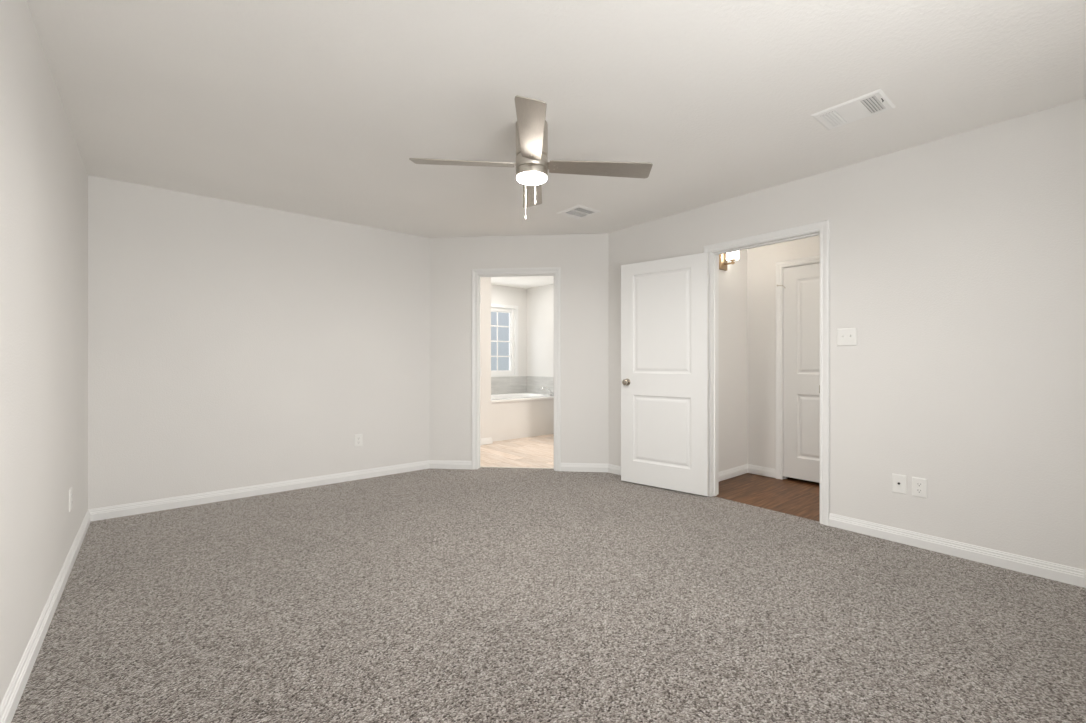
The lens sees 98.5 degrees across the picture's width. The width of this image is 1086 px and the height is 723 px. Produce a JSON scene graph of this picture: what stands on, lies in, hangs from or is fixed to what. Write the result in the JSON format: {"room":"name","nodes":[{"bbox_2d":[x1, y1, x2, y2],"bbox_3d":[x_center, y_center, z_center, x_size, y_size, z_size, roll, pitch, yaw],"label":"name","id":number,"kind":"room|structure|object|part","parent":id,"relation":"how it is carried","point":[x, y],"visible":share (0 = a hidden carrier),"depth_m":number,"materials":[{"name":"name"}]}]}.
{"room":"empty bedroom","nodes":[
{"label":"empty bedroom","id":0,"kind":"room"},
{"bbox_2d":[0,0,87,704],"bbox_3d":[-1.592,-0.094,1.267,0.115,2.490,5.413,0,0,-40],"label":"wall","id":1,"kind":"structure","parent":0,"point":[44,176],"depth_m":1.85,"materials":[{"name":"paint"}]},
{"bbox_2d":[69,488,71,511],"bbox_3d":[-2.614,0.759,2.593,0.008,0.118,0.074,0,0,-40],"label":"outlet","id":2,"kind":"object","parent":1,"relation":"attached to","point":[70,490],"visible":1,"depth_m":2.57,"materials":[{"name":"white plastic"}]},
{"bbox_2d":[0,460,471,722],"bbox_3d":[-0.423,1.079,2.239,2.926,0.085,5.183,0,0,-40],"label":"baseboard","id":3,"kind":"structure","parent":1,"relation":"attached to","point":[9,704],"depth_m":3.47,"materials":[{"name":"white paint"}]},
{"bbox_2d":[88,175,428,508],"bbox_3d":[-2.221,-0.094,4.188,2.651,2.490,0.115,0,0,-40],"label":"wall","id":4,"kind":"structure","parent":0,"point":[231,345],"depth_m":3.88,"materials":[{"name":"paint"}]},
{"bbox_2d":[354,434,361,446],"bbox_3d":[-1.768,0.748,4.486,0.074,0.118,0.008,0,0,-40],"label":"outlet","id":5,"kind":"object","parent":4,"relation":"attached to","point":[357,437],"visible":1,"depth_m":4.48,"materials":[{"name":"white plastic"}]},
{"bbox_2d":[480,277,490,444],"bbox_3d":[-1.824,-0.094,6.325,1.880,2.490,1.200,0,0,-40],"label":"wall","id":6,"kind":"structure","parent":0,"point":[485,282],"depth_m":6.41,"materials":[{"name":"paint"}]},
{"bbox_2d":[481,437,492,444],"bbox_3d":[-1.472,1.079,5.912,1.895,0.085,0.145,0,0,-40],"label":"baseboard","id":7,"kind":"structure","parent":6,"relation":"attached to","point":[484,441],"depth_m":6.41,"materials":[{"name":"white paint"}]},
{"bbox_2d":[491,284,526,393],"bbox_3d":[-1.645,-0.094,7.348,3.665,2.490,0.126,0,0,-40],"label":"wall","id":8,"kind":"structure","parent":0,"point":[504,295],"depth_m":8.27,"materials":[{"name":"paint"}]},
{"bbox_2d":[491,303,517,376],"bbox_3d":[-0.991,-0.374,7.884,1.345,1.240,0.117,0,0,-40],"label":"window","id":9,"kind":"structure","parent":8,"relation":"attached to","point":[512,310],"depth_m":8.24,"materials":[{"name":"white plastic"}]},
{"bbox_2d":[429,233,608,463],"bbox_3d":[-0.261,-0.094,4.930,1.882,2.490,0.115,0,0,5],"label":"wall","id":10,"kind":"structure","parent":0,"point":[583,259],"depth_m":4.86,"materials":[{"name":"paint"}]},
{"bbox_2d":[472,267,560,470],"bbox_3d":[-0.278,0.071,4.931,0.932,2.100,0.150,0,0,5],"label":"trim","id":11,"kind":"structure","parent":10,"relation":"attached to","point":[549,271],"depth_m":4.88,"materials":[{"name":"white paint"}]},
{"bbox_2d":[480,466,553,468],"bbox_3d":[-0.273,1.130,4.981,0.806,0.023,0.026,0,0,5],"label":"trim","id":12,"kind":"structure","parent":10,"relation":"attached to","point":[480,466],"depth_m":4.98,"materials":[{"name":"wood"}]},
{"bbox_2d":[560,463,620,474],"bbox_3d":[0.844,1.079,4.489,1.472,0.085,0.269,0,0,37],"label":"baseboard","id":13,"kind":"structure","parent":10,"relation":"attached to","point":[572,467],"depth_m":4.79,"materials":[{"name":"white paint"}]},
{"bbox_2d":[491,399,553,441],"bbox_3d":[-0.210,0.862,7.081,1.570,0.578,0.040,0,0,-40],"label":"wall","id":14,"kind":"structure","parent":0,"point":[527,418],"depth_m":6.96,"materials":[{"name":"paint"}]},
{"bbox_2d":[527,284,553,376],"bbox_3d":[1.095,-0.094,6.830,0.115,2.490,4.195,0,0,-40],"label":"wall","id":15,"kind":"structure","parent":0,"point":[540,300],"depth_m":8.11,"materials":[{"name":"paint"}]},
{"bbox_2d":[527,376,553,393],"bbox_3d":[0.050,0.400,7.987,0.011,0.312,1.080,0,0,-40],"label":"backsplash","id":16,"kind":"structure","parent":15,"relation":"attached to","point":[534,383],"depth_m":8.11,"materials":[{"name":"grey tile"}]},
{"bbox_2d":[11,434,1085,722],"bbox_3d":[0.103,1.146,3.727,5.737,0.050,7.800,0,0,-40],"label":"floor","id":17,"kind":"structure","parent":0,"point":[483,594],"depth_m":2.08,"materials":[{"name":"carpet"}]},
{"bbox_2d":[491,392,553,402],"bbox_3d":[-0.538,0.746,7.468,1.559,0.416,1.104,0,0,-40],"label":"bathtub","id":18,"kind":"object","parent":17,"relation":"on","point":[507,397],"visible":0.36,"depth_m":7.59,"materials":[{"name":"white ceramic"}]},
{"bbox_2d":[541,387,553,395],"bbox_3d":[0.134,0.463,7.526,0.199,0.150,0.318,0,0,39],"label":"tub faucet","id":19,"kind":"object","parent":18,"relation":"on","point":[547,388],"visible":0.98,"depth_m":7.49,"materials":[{"name":"silver metal"}]},
{"bbox_2d":[27,0,1085,288],"bbox_3d":[-0.058,-1.349,3.885,5.832,0.060,7.490,0,0,-40],"label":"ceiling","id":20,"kind":"structure","parent":0,"point":[315,108],"depth_m":2.28,"materials":[{"name":"paint"}]},
{"bbox_2d":[409,95,652,218],"bbox_3d":[-0.062,-1.069,2.592,1.014,0.500,1.014,0,0,44],"label":"ceiling fan","id":21,"kind":"object","parent":20,"relation":"hanging from","point":[532,165],"visible":1,"depth_m":2.55,"materials":[{"name":"silver metal"}]},
{"bbox_3d":[-0.442,-1.101,2.586,0.564,0.035,0.135,2,0,-1],"label":"blade","id":22,"kind":"part","parent":21,"relation":"part of","materials":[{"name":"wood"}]},
{"bbox_3d":[-0.100,-0.939,2.677,0.002,0.200,0.002,0,0,28],"label":"chain","id":23,"kind":"part","parent":21,"relation":"part of","materials":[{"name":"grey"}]},
{"bbox_3d":[-0.056,-1.088,2.212,0.135,0.035,0.564,0,0,-1],"label":"blade","id":24,"kind":"part","parent":21,"relation":"part of","materials":[{"name":"silver metal"}]},
{"bbox_3d":[-0.062,-1.013,2.592,0.169,0.020,0.169,0,0,-40],"label":"lamp shade","id":25,"kind":"part","parent":21,"relation":"part of","materials":[{"name":"white glass"}]},
{"bbox_3d":[-0.068,-1.088,2.972,0.135,0.035,0.564,0,0,-1],"label":"blade","id":26,"kind":"part","parent":21,"relation":"part of","materials":[{"name":"silver metal"}]},
{"bbox_3d":[0.318,-1.074,2.598,0.564,0.035,0.135,2,0,-1],"label":"blade","id":27,"kind":"part","parent":21,"relation":"part of","materials":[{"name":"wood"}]},
{"bbox_2d":[557,205,600,218],"bbox_3d":[0.314,-1.313,4.112,0.270,0.011,0.287,0,0,-40],"label":"ceiling vent","id":28,"kind":"object","parent":20,"relation":"in","point":[579,211],"visible":1,"depth_m":4.09,"materials":[{"name":"white metal"}]},
{"bbox_2d":[811,89,895,129],"bbox_3d":[1.625,-1.312,2.457,0.251,0.014,0.314,0,0,-40],"label":"ceiling vent","id":29,"kind":"object","parent":20,"relation":"in","point":[875,102],"visible":1,"depth_m":2.44,"materials":[{"name":"white metal"}]},
{"bbox_2d":[719,249,746,471],"bbox_3d":[1.867,-0.094,4.669,1.460,2.490,0.115,0,0,-40],"label":"wall","id":30,"kind":"structure","parent":0,"point":[733,281],"depth_m":4.60,"materials":[{"name":"paint"}]},
{"bbox_2d":[719,251,738,270],"bbox_3d":[1.759,-1.002,4.400,0.114,0.247,0.162,0,0,-40],"label":"wall sconce","id":31,"kind":"object","parent":30,"relation":"attached to","point":[732,256],"visible":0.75,"depth_m":4.41,"materials":[{"name":"white glass"}]},
{"bbox_3d":[1.760,-0.941,4.399,0.072,0.044,0.120,0,0,-40],"label":"arm","id":32,"kind":"part","parent":31,"relation":"part of","materials":[{"name":"gold metal"}]},
{"bbox_3d":[1.775,-1.043,4.380,0.112,0.165,0.112,0,0,-40],"label":"lamp shade","id":33,"kind":"part","parent":31,"relation":"part of","materials":[{"name":"white glass"}]},
{"bbox_2d":[719,464,775,481],"bbox_3d":[1.805,1.079,4.356,0.965,0.085,0.289,0,0,-40],"label":"baseboard","id":34,"kind":"structure","parent":30,"relation":"attached to","point":[747,468],"depth_m":4.62,"materials":[{"name":"white paint"}]},
{"bbox_2d":[747,235,819,477],"bbox_3d":[3.196,-0.094,3.528,0.115,2.490,3.340,0,0,-40],"label":"wall","id":35,"kind":"structure","parent":0,"point":[761,261],"depth_m":4.65,"materials":[{"name":"paint"}]},
{"bbox_2d":[776,255,819,478],"bbox_3d":[2.591,0.078,4.242,0.134,2.099,0.889,0,0,-40],"label":"trim","id":36,"kind":"structure","parent":35,"relation":"attached to","point":[780,265],"depth_m":4.51,"materials":[{"name":"white paint"}]},
{"bbox_2d":[777,263,819,482],"bbox_3d":[2.531,0.096,4.218,0.095,1.999,0.795,0,0,-40],"label":"door","id":37,"kind":"structure","parent":35,"relation":"in","point":[801,284],"depth_m":4.38,"materials":[{"name":"white paint"}]},
{"bbox_2d":[609,98,1085,569],"bbox_3d":[1.967,-0.094,3.316,0.115,2.490,4.015,0,0,-40],"label":"wall","id":38,"kind":"structure","parent":0,"point":[958,262],"depth_m":2.73,"materials":[{"name":"paint"}]},
{"bbox_2d":[621,252,710,495],"bbox_3d":[1.062,0.099,4.141,0.826,2.017,0.155,0,0,40],"label":"door","id":39,"kind":"structure","parent":38,"relation":"in","point":[665,371],"depth_m":4.10,"materials":[{"name":"white paint"}]},
{"bbox_3d":[0.764,0.183,4.325,0.066,0.066,0.060,0,0,40],"label":"knob","id":40,"kind":"part","parent":39,"relation":"part of","materials":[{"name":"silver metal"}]},
{"bbox_2d":[704,220,829,525],"bbox_3d":[1.712,0.071,3.624,0.150,2.100,0.953,0,0,-40],"label":"trim","id":41,"kind":"structure","parent":38,"relation":"attached to","point":[822,228],"depth_m":3.41,"materials":[{"name":"white paint"}]},
{"bbox_2d":[837,328,856,345],"bbox_3d":[2.031,-0.170,3.135,0.019,0.118,0.118,0,0,-40],"label":"light switch","id":42,"kind":"object","parent":38,"relation":"attached to","point":[845,336],"visible":1,"depth_m":3.13,"materials":[{"name":"white plastic"}]},
{"bbox_2d":[892,473,906,494],"bbox_3d":[2.216,0.758,2.915,0.016,0.118,0.074,0,0,-40],"label":"cable plate","id":43,"kind":"object","parent":38,"relation":"attached to","point":[899,482],"visible":1,"depth_m":2.91,"materials":[{"name":"white plastic"}]},
{"bbox_2d":[912,477,926,498],"bbox_3d":[2.284,0.760,2.840,0.008,0.118,0.074,0,0,-40],"label":"outlet","id":44,"kind":"object","parent":38,"relation":"attached to","point":[919,485],"visible":1,"depth_m":2.84,"materials":[{"name":"white plastic"}]},
{"bbox_2d":[829,513,1085,587],"bbox_3d":[2.547,1.079,2.518,0.015,0.085,1.816,0,0,-40],"label":"baseboard","id":45,"kind":"structure","parent":38,"relation":"attached to","point":[1040,568],"depth_m":2.67,"materials":[{"name":"white paint"}]}
]}

